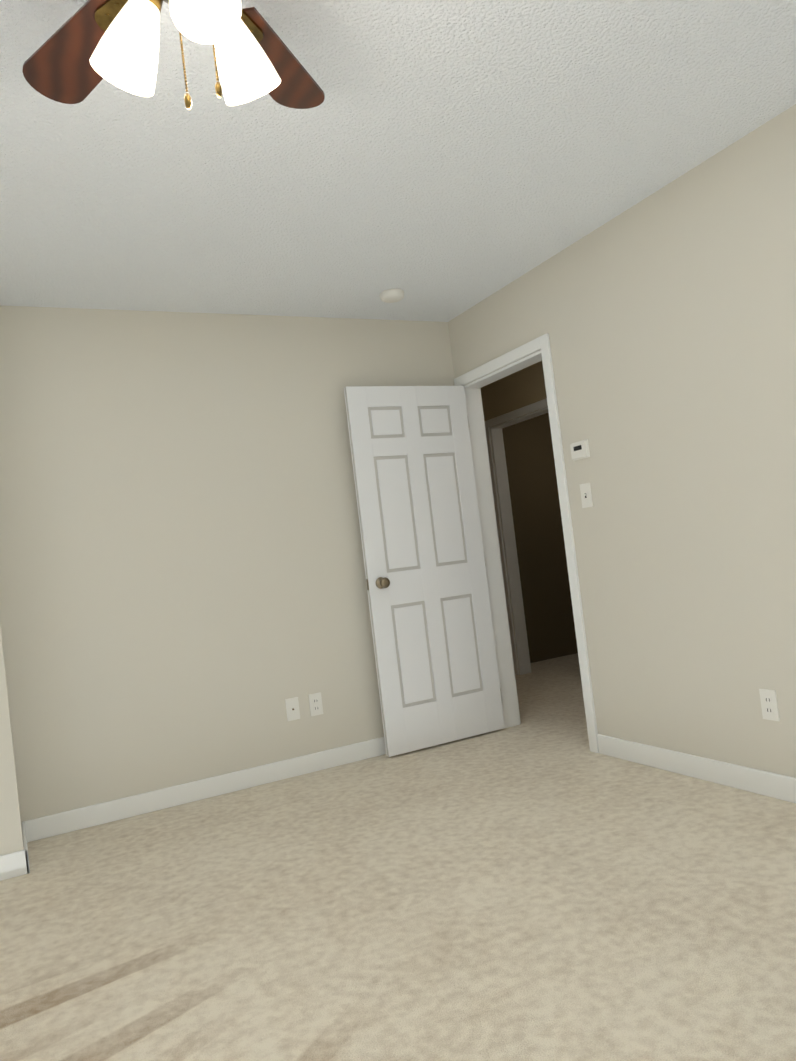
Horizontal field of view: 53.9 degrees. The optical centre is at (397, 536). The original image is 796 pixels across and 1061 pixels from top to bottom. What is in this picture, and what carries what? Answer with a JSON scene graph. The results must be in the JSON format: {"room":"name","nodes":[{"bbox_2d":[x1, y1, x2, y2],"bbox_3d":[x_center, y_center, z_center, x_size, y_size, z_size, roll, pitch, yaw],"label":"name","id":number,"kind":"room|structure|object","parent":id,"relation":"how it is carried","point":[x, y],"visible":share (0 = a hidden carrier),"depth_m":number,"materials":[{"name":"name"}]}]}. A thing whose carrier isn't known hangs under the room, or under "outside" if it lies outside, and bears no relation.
{"room":"empty bedroom","nodes":[
{"label":"empty bedroom","id":0,"kind":"room"},
{"bbox_2d":[0,624,23,855],"bbox_3d":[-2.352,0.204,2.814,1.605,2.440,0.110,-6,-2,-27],"label":"wall","id":1,"kind":"structure","parent":0,"point":[11,839],"depth_m":3.10,"materials":[{"name":"beige paint"}]},
{"bbox_2d":[0,842,29,880],"bbox_3d":[-1.777,1.320,2.942,0.707,0.095,0.014,-6,-2,-27],"label":"baseboard","id":2,"kind":"structure","parent":1,"relation":"attached to","point":[15,864],"depth_m":3.07,"materials":[{"name":"white wood"}]},
{"bbox_2d":[22,820,31,841],"bbox_3d":[-1.570,1.304,3.298,0.014,0.095,0.390,-6,-2,-27],"label":"baseboard","id":3,"kind":"structure","parent":1,"relation":"attached to","point":[26,826],"depth_m":3.49,"materials":[{"name":"white wood"}]},
{"bbox_2d":[0,305,454,822],"bbox_3d":[-0.710,0.043,4.152,2.550,2.440,0.110,-6,-2,-27],"label":"wall","id":4,"kind":"structure","parent":0,"point":[183,593],"depth_m":3.90,"materials":[{"name":"beige paint"}]},
{"bbox_2d":[28,737,385,840],"bbox_3d":[-0.545,1.202,4.069,2.550,0.095,0.014,-6,-2,-27],"label":"baseboard","id":5,"kind":"structure","parent":4,"relation":"attached to","point":[114,810],"depth_m":3.84,"materials":[{"name":"white wood"}]},
{"bbox_2d":[285,697,299,720],"bbox_3d":[-0.549,0.904,4.091,0.070,0.115,0.017,-6,-2,-27],"label":"outlet","id":6,"kind":"object","parent":4,"relation":"attached to","point":[292,709],"visible":1,"depth_m":4.09,"materials":[{"name":"white plastic"}]},
{"bbox_2d":[308,692,322,715],"bbox_3d":[-0.436,0.892,4.154,0.070,0.115,0.010,-6,-2,-27],"label":"electrical outlet","id":7,"kind":"object","parent":4,"relation":"attached to","point":[315,703],"visible":1,"depth_m":4.15,"materials":[{"name":"white plastic"}]},
{"bbox_2d":[0,729,795,1060],"bbox_3d":[-0.124,1.167,1.360,4.265,0.060,5.440,-6,-2,-27],"label":"floor carpet","id":8,"kind":"object","parent":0,"point":[502,895],"visible":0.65,"depth_m":2.33,"materials":[{"name":"beige carpet"}]},
{"bbox_2d":[0,0,795,321],"bbox_3d":[0.035,-1.339,3.491,7.055,0.100,8.820,-6,-2,-27],"label":"ceiling","id":9,"kind":"structure","parent":0,"point":[440,160],"depth_m":2.62,"materials":[{"name":"white paint"}]},
{"bbox_2d":[22,0,324,109],"bbox_3d":[-0.419,-1.036,1.475,1.009,0.492,1.016,-6,-2,-27],"label":"ceiling fan","id":10,"kind":"object","parent":9,"relation":"attached to","point":[83,51],"visible":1,"depth_m":1.57,"materials":[{"name":"gold metal"}]},
{"bbox_2d":[380,289,403,302],"bbox_3d":[-0.030,-1.248,4.069,0.130,0.040,0.130,-6,-2,-27],"label":"smoke detector","id":11,"kind":"object","parent":9,"relation":"attached to","point":[391,295],"visible":1,"depth_m":4.03,"materials":[{"name":"white plastic"}]},
{"bbox_2d":[481,361,546,674],"bbox_3d":[1.535,-0.198,5.138,0.110,2.440,3.870,-6,-2,-27],"label":"wall","id":12,"kind":"structure","parent":0,"point":[517,390],"depth_m":6.07,"materials":[{"name":"beige paint"}]},
{"bbox_2d":[485,398,547,674],"bbox_3d":[1.087,0.052,6.043,0.126,2.090,0.920,-6,-2,-27],"label":"door frame","id":13,"kind":"structure","parent":12,"relation":"attached to","point":[509,553],"depth_m":6.38,"materials":[{"name":"white wood"}]},
{"bbox_2d":[502,412,577,662],"bbox_3d":[1.351,-0.129,7.146,1.380,2.440,0.100,-6,-2,-27],"label":"doorway","id":14,"kind":"structure","parent":0,"point":[540,546],"depth_m":7.01,"materials":[{"name":"brown"}]},
{"bbox_2d":[504,653,589,749],"bbox_3d":[1.854,1.025,5.176,2.740,0.060,3.910,-6,-2,-27],"label":"floor","id":15,"kind":"structure","parent":0,"point":[550,699],"depth_m":5.15,"materials":[{"name":"beige carpet"}]},
{"bbox_2d":[448,104,795,777],"bbox_3d":[1.253,-0.210,3.204,0.110,2.440,7.060,-6,-2,-27],"label":"wall","id":16,"kind":"structure","parent":0,"point":[664,317],"depth_m":3.21,"materials":[{"name":"beige paint"}]},
{"bbox_2d":[454,333,598,752],"bbox_3d":[0.721,0.054,4.296,0.146,2.090,0.900,-6,-2,-27],"label":"door frame","id":17,"kind":"structure","parent":16,"relation":"attached to","point":[494,571],"depth_m":4.57,"materials":[{"name":"white wood"}]},
{"bbox_2d":[344,386,504,756],"bbox_3d":[0.164,0.150,4.406,0.763,2.010,0.173,-6,-2,-27],"label":"hall door","id":18,"kind":"structure","parent":17,"relation":"attached to","point":[426,579],"depth_m":4.38,"materials":[{"name":"white wood"}]},
{"bbox_2d":[570,439,589,460],"bbox_3d":[0.873,-0.414,3.759,0.022,0.085,0.115,-6,-2,-27],"label":"thermostat","id":19,"kind":"object","parent":16,"relation":"attached to","point":[579,450],"visible":0.98,"depth_m":3.74,"materials":[{"name":"white plastic"}]},
{"bbox_2d":[580,483,592,507],"bbox_3d":[0.900,-0.196,3.755,0.017,0.115,0.070,-6,-2,-27],"label":"light switch","id":20,"kind":"object","parent":16,"relation":"attached to","point":[586,494],"visible":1,"depth_m":3.75,"materials":[{"name":"white plastic"}]},
{"bbox_2d":[597,734,795,802],"bbox_3d":[1.354,0.957,3.108,0.014,0.095,1.640,-6,-2,-27],"label":"baseboard","id":21,"kind":"structure","parent":16,"relation":"attached to","point":[753,780],"depth_m":3.25,"materials":[{"name":"white wood"}]},
{"bbox_2d":[759,689,779,720],"bbox_3d":[1.403,0.636,2.956,0.010,0.115,0.070,-6,-2,-27],"label":"electrical outlet","id":22,"kind":"object","parent":16,"relation":"attached to","point":[769,704],"visible":1,"depth_m":2.95,"materials":[{"name":"white plastic"}]}
]}

